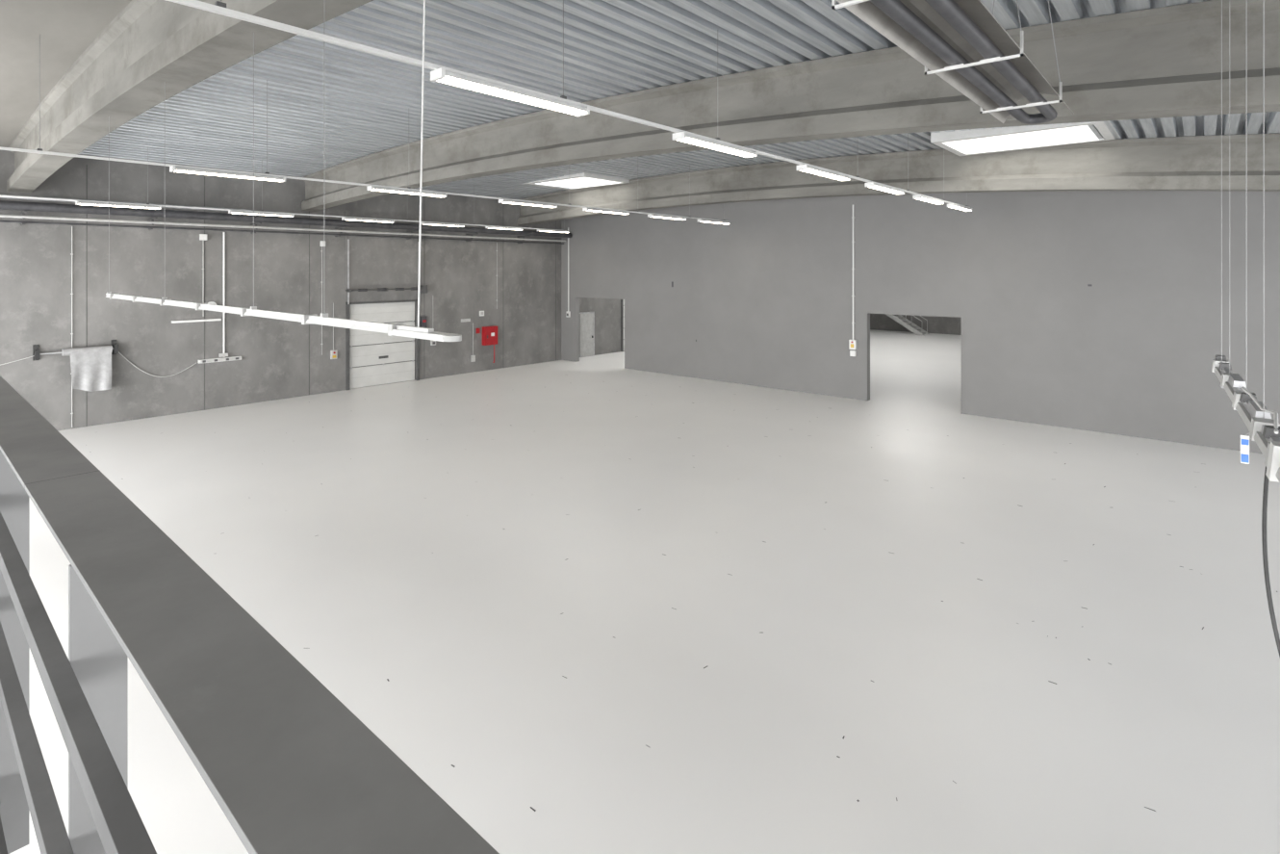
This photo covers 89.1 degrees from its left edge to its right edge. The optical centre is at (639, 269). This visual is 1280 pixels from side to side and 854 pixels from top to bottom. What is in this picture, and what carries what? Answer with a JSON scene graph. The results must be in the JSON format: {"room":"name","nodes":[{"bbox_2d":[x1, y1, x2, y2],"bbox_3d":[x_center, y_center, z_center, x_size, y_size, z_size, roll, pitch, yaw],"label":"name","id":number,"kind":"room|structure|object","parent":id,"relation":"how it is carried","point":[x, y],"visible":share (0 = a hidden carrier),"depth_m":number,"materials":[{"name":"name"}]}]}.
{"room":"factory floor","nodes":[
{"label":"factory floor","id":0,"kind":"room"},
{"bbox_2d":[0,816,7,853],"bbox_3d":[-4.212,3.205,0.483,25.000,3.190,5.214,0,0,41],"label":"floor","id":1,"kind":"structure","parent":0,"point":[3,847],"depth_m":1.83,"materials":[{"name":"paint"}]},
{"bbox_2d":[0,375,499,853],"bbox_3d":[-2.467,1.205,2.498,25.000,1.350,0.180,0,0,41],"label":"railing","id":2,"kind":"object","parent":1,"relation":"attached to","point":[291,768],"visible":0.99,"depth_m":0.99,"materials":[{"name":"paint"}]},
{"bbox_2d":[0,0,131,147],"bbox_3d":[-7.168,-3.147,4.555,34.800,1.944,7.500,0,0,41],"label":"ceiling slab","id":3,"kind":"structure","parent":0,"point":[65,28],"depth_m":11.00,"materials":[{"name":"grey concrete"}]},
{"bbox_2d":[7,0,373,193],"bbox_3d":[-4.745,-2.372,7.352,34.800,2.915,0.500,0,0,41],"label":"ceiling beam","id":4,"kind":"structure","parent":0,"point":[153,51],"depth_m":9.24,"materials":[{"name":"grey concrete"}]},
{"bbox_2d":[0,149,620,430],"bbox_3d":[-4.373,0.300,34.548,0.350,9.000,57.100,0,0,41],"label":"wall","id":5,"kind":"structure","parent":0,"point":[281,359],"depth_m":22.84,"materials":[{"name":"concrete"}]},
{"bbox_2d":[0,339,196,391],"bbox_3d":[-16.716,2.947,19.776,0.433,1.495,5.607,0,0,41],"label":"towel","id":6,"kind":"object","parent":5,"relation":"attached to","point":[90,366],"visible":1,"depth_m":19.63,"materials":[{"name":"white fabric"}]},
{"bbox_2d":[171,318,241,363],"bbox_3d":[-14.779,2.440,22.229,0.150,1.480,2.050,0,0,41],"label":"wall socket trunking","id":7,"kind":"object","parent":5,"relation":"attached to","point":[221,355],"visible":1,"depth_m":22.32,"materials":[{"name":"white plastic"}]},
{"bbox_2d":[70,226,497,427],"bbox_3d":[-11.992,1.725,25.470,0.120,6.050,15.660,0,0,41],"label":"conduit","id":8,"kind":"object","parent":5,"relation":"attached to","point":[203,237],"visible":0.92,"depth_m":22.60,"materials":[{"name":"white plastic"}]},
{"bbox_2d":[0,193,571,244],"bbox_3d":[-13.126,-1.683,23.542,0.930,0.787,28.200,0,0,41],"label":"pipes","id":9,"kind":"object","parent":5,"relation":"attached to","point":[24,206],"visible":0.9,"depth_m":22.09,"materials":[{"name":"grey metal"}]},
{"bbox_2d":[330,302,337,358],"bbox_3d":[-11.988,2.400,25.466,0.130,2.200,0.240,0,0,41],"label":"control box","id":10,"kind":"object","parent":5,"relation":"attached to","point":[333,353],"visible":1,"depth_m":25.48,"materials":[{"name":"white plastic"}]},
{"bbox_2d":[345,239,427,389],"bbox_3d":[-10.562,1.800,27.089,0.440,6.000,3.520,0,0,41],"label":"door","id":11,"kind":"structure","parent":5,"relation":"in","point":[372,358],"depth_m":27.04,"materials":[{"name":"white metal"}]},
{"bbox_2d":[420,316,426,327],"bbox_3d":[-9.447,2.325,28.392,0.140,0.550,0.250,0,0,41],"label":"junction box","id":12,"kind":"object","parent":5,"relation":"attached to","point":[422,319],"visible":0.83,"depth_m":28.32,"materials":[{"name":"red plastic"}]},
{"bbox_2d":[430,339,435,345],"bbox_3d":[-9.140,2.250,28.754,0.130,2.200,0.240,0,0,41],"label":"control box","id":13,"kind":"object","parent":5,"relation":"attached to","point":[432,343],"visible":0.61,"depth_m":28.69,"materials":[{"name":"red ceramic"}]},
{"bbox_2d":[460,318,480,332],"bbox_3d":[-7.894,2.640,30.269,0.030,0.720,1.020,0,0,41],"label":"safety sign","id":14,"kind":"object","parent":5,"relation":"attached to","point":[477,330],"visible":1,"depth_m":30.20,"materials":[{"name":"white plastic"}]},
{"bbox_2d":[470,310,484,361],"bbox_3d":[-7.628,3.125,30.554,0.060,2.350,0.700,0,0,41],"label":"box","id":15,"kind":"object","parent":5,"relation":"attached to","point":[481,313],"visible":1,"depth_m":30.35,"materials":[{"name":"white plastic"}]},
{"bbox_2d":[482,325,497,362],"bbox_3d":[-7.139,3.587,30.957,0.270,1.775,0.750,0,0,41],"label":"cabinet","id":16,"kind":"object","parent":5,"relation":"attached to","point":[489,333],"visible":1,"depth_m":30.82,"materials":[{"name":"red metal"}]},
{"bbox_2d":[579,311,594,357],"bbox_3d":[-2.956,3.575,35.901,0.120,2.450,1.300,0,0,41],"label":"door","id":17,"kind":"structure","parent":5,"relation":"in","point":[586,319],"depth_m":35.89,"materials":[{"name":"white metal"}]},
{"bbox_2d":[620,299,624,351],"bbox_3d":[-0.050,3.100,39.271,0.100,3.400,3.100,0,0,41],"label":"door","id":18,"kind":"structure","parent":5,"relation":"in","point":[622,300],"depth_m":38.15,"materials":[{"name":"grey metal"}]},
{"bbox_2d":[9,329,1279,853],"bbox_3d":[8.874,4.900,23.073,35.400,0.200,57.100,0,0,41],"label":"floor","id":19,"kind":"structure","parent":0,"point":[471,638],"depth_m":9.25,"materials":[{"name":"white concrete"}]},
{"bbox_2d":[223,374,1277,811],"bbox_3d":[2.114,4.798,15.091,32.866,0.001,21.182,0,0,41],"label":"debris","id":20,"kind":"object","parent":19,"relation":"on","point":[857,800],"depth_m":8.87,"materials":[{"name":"grey"}]},
{"bbox_2d":[885,313,929,334],"bbox_3d":[18.363,2.839,50.905,8.100,3.922,1.800,0,0,41],"label":"staircase","id":21,"kind":"structure","parent":19,"relation":"on","point":[900,319],"depth_m":48.77,"materials":[{"name":"grey metal"}]},
{"bbox_2d":[78,0,1279,199],"bbox_3d":[2.142,-3.114,15.211,34.920,1.872,21.000,0,0,41],"label":"ceiling","id":22,"kind":"structure","parent":0,"point":[329,105],"depth_m":12.64,"materials":[{"name":"metal"}]},
{"bbox_2d":[105,0,461,341],"bbox_3d":[-5.057,-1.040,7.556,10.262,3.031,0.130,0,0,41],"label":"light bar","id":23,"kind":"object","parent":22,"relation":"hanging from","point":[395,329],"visible":1,"depth_m":5.10,"materials":[{"name":"white metal"}]},
{"bbox_2d":[0,147,569,232],"bbox_3d":[-11.160,-2.714,23.162,0.200,1.829,23.400,0,0,41],"label":"track","id":24,"kind":"object","parent":22,"relation":"hanging from","point":[147,205],"visible":0.96,"depth_m":21.57,"materials":[{"name":"white metal"}]},
{"bbox_2d":[0,34,730,224],"bbox_3d":[-4.130,-2.819,17.073,0.200,2.039,23.400,0,0,41],"label":"track","id":25,"kind":"object","parent":22,"relation":"hanging from","point":[267,176],"visible":0.96,"depth_m":13.74,"materials":[{"name":"white metal"}]},
{"bbox_2d":[166,0,972,211],"bbox_3d":[2.536,-2.691,11.298,0.200,1.781,23.400,0,0,41],"label":"track","id":26,"kind":"object","parent":22,"relation":"hanging from","point":[443,74],"visible":0.9,"depth_m":6.96,"materials":[{"name":"white metal"}]},
{"bbox_2d":[523,172,629,189],"bbox_3d":[-2.740,-4.066,27.841,3.800,0.773,2.700,0,0,41],"label":"window","id":27,"kind":"structure","parent":22,"relation":"attached to","point":[584,179],"depth_m":28.26,"materials":[{"name":"white glass"}]},
{"bbox_2d":[831,0,1074,124],"bbox_3d":[2.001,-2.484,4.571,0.760,1.668,8.630,0,0,41],"label":"heater","id":28,"kind":"object","parent":22,"relation":"hanging from","point":[961,42],"visible":1,"depth_m":5.53,"materials":[{"name":"grey metal"}]},
{"bbox_2d":[930,121,1115,155],"bbox_3d":[9.921,-3.773,16.875,3.700,0.886,2.700,0,0,41],"label":"window","id":29,"kind":"structure","parent":22,"relation":"attached to","point":[972,141],"depth_m":17.25,"materials":[{"name":"white glass"}]},
{"bbox_2d":[1211,0,1279,657],"bbox_3d":[2.739,-0.749,2.867,0.151,4.881,4.127,0,0,38],"label":"light bar","id":30,"kind":"object","parent":22,"relation":"hanging from","point":[1265,430],"visible":1,"depth_m":2.83,"materials":[{"name":"white metal"}]},
{"bbox_2d":[301,0,1279,211],"bbox_3d":[0.493,-2.372,13.398,34.800,2.915,0.500,0,0,41],"label":"ceiling beam","id":31,"kind":"structure","parent":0,"point":[1164,62],"depth_m":10.41,"materials":[{"name":"grey concrete"}]},
{"bbox_2d":[517,133,1279,225],"bbox_3d":[7.237,-2.372,21.184,34.800,2.915,0.500,0,0,41],"label":"ceiling beam","id":32,"kind":"structure","parent":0,"point":[1174,163],"depth_m":18.84,"materials":[{"name":"grey concrete"}]},
{"bbox_2d":[870,313,961,334],"bbox_3d":[27.582,0.300,44.441,35.100,9.000,0.300,0,0,41],"label":"wall","id":33,"kind":"structure","parent":0,"point":[878,321],"depth_m":49.41,"materials":[{"name":"concrete"}]},
{"bbox_2d":[561,190,1279,454],"bbox_3d":[9.054,0.300,23.281,34.800,9.000,0.250,0,0,41],"label":"wall","id":34,"kind":"structure","parent":0,"point":[765,297],"depth_m":21.06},
{"bbox_2d":[566,227,570,317],"bbox_3d":[-3.764,0.150,34.143,0.200,4.700,0.115,0,0,41],"label":"conduit","id":35,"kind":"object","parent":34,"relation":"attached to","point":[568,311],"visible":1,"depth_m":34.13,"materials":[{"name":"white plastic"}]},
{"bbox_2d":[574,296,625,368],"bbox_3d":[-1.963,3.100,32.824,3.550,3.400,0.274,0,0,41],"label":"trim","id":36,"kind":"structure","parent":34,"relation":"attached to","point":[576,298],"depth_m":33.89,"materials":[{"name":"grey metal"}]},
{"bbox_2d":[848,204,856,356],"bbox_3d":[7.872,0.400,24.040,0.240,5.600,0.150,0,0,41],"label":"conduit","id":37,"kind":"object","parent":34,"relation":"attached to","point":[852,343],"visible":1,"depth_m":24.04,"materials":[{"name":"white plastic"}]},
{"bbox_2d":[866,311,962,413],"bbox_3d":[9.590,3.180,22.816,3.260,3.240,0.274,0,0,41],"label":"trim","id":38,"kind":"structure","parent":34,"relation":"attached to","point":[867,313],"depth_m":23.76,"materials":[{"name":"grey metal"}]}
]}

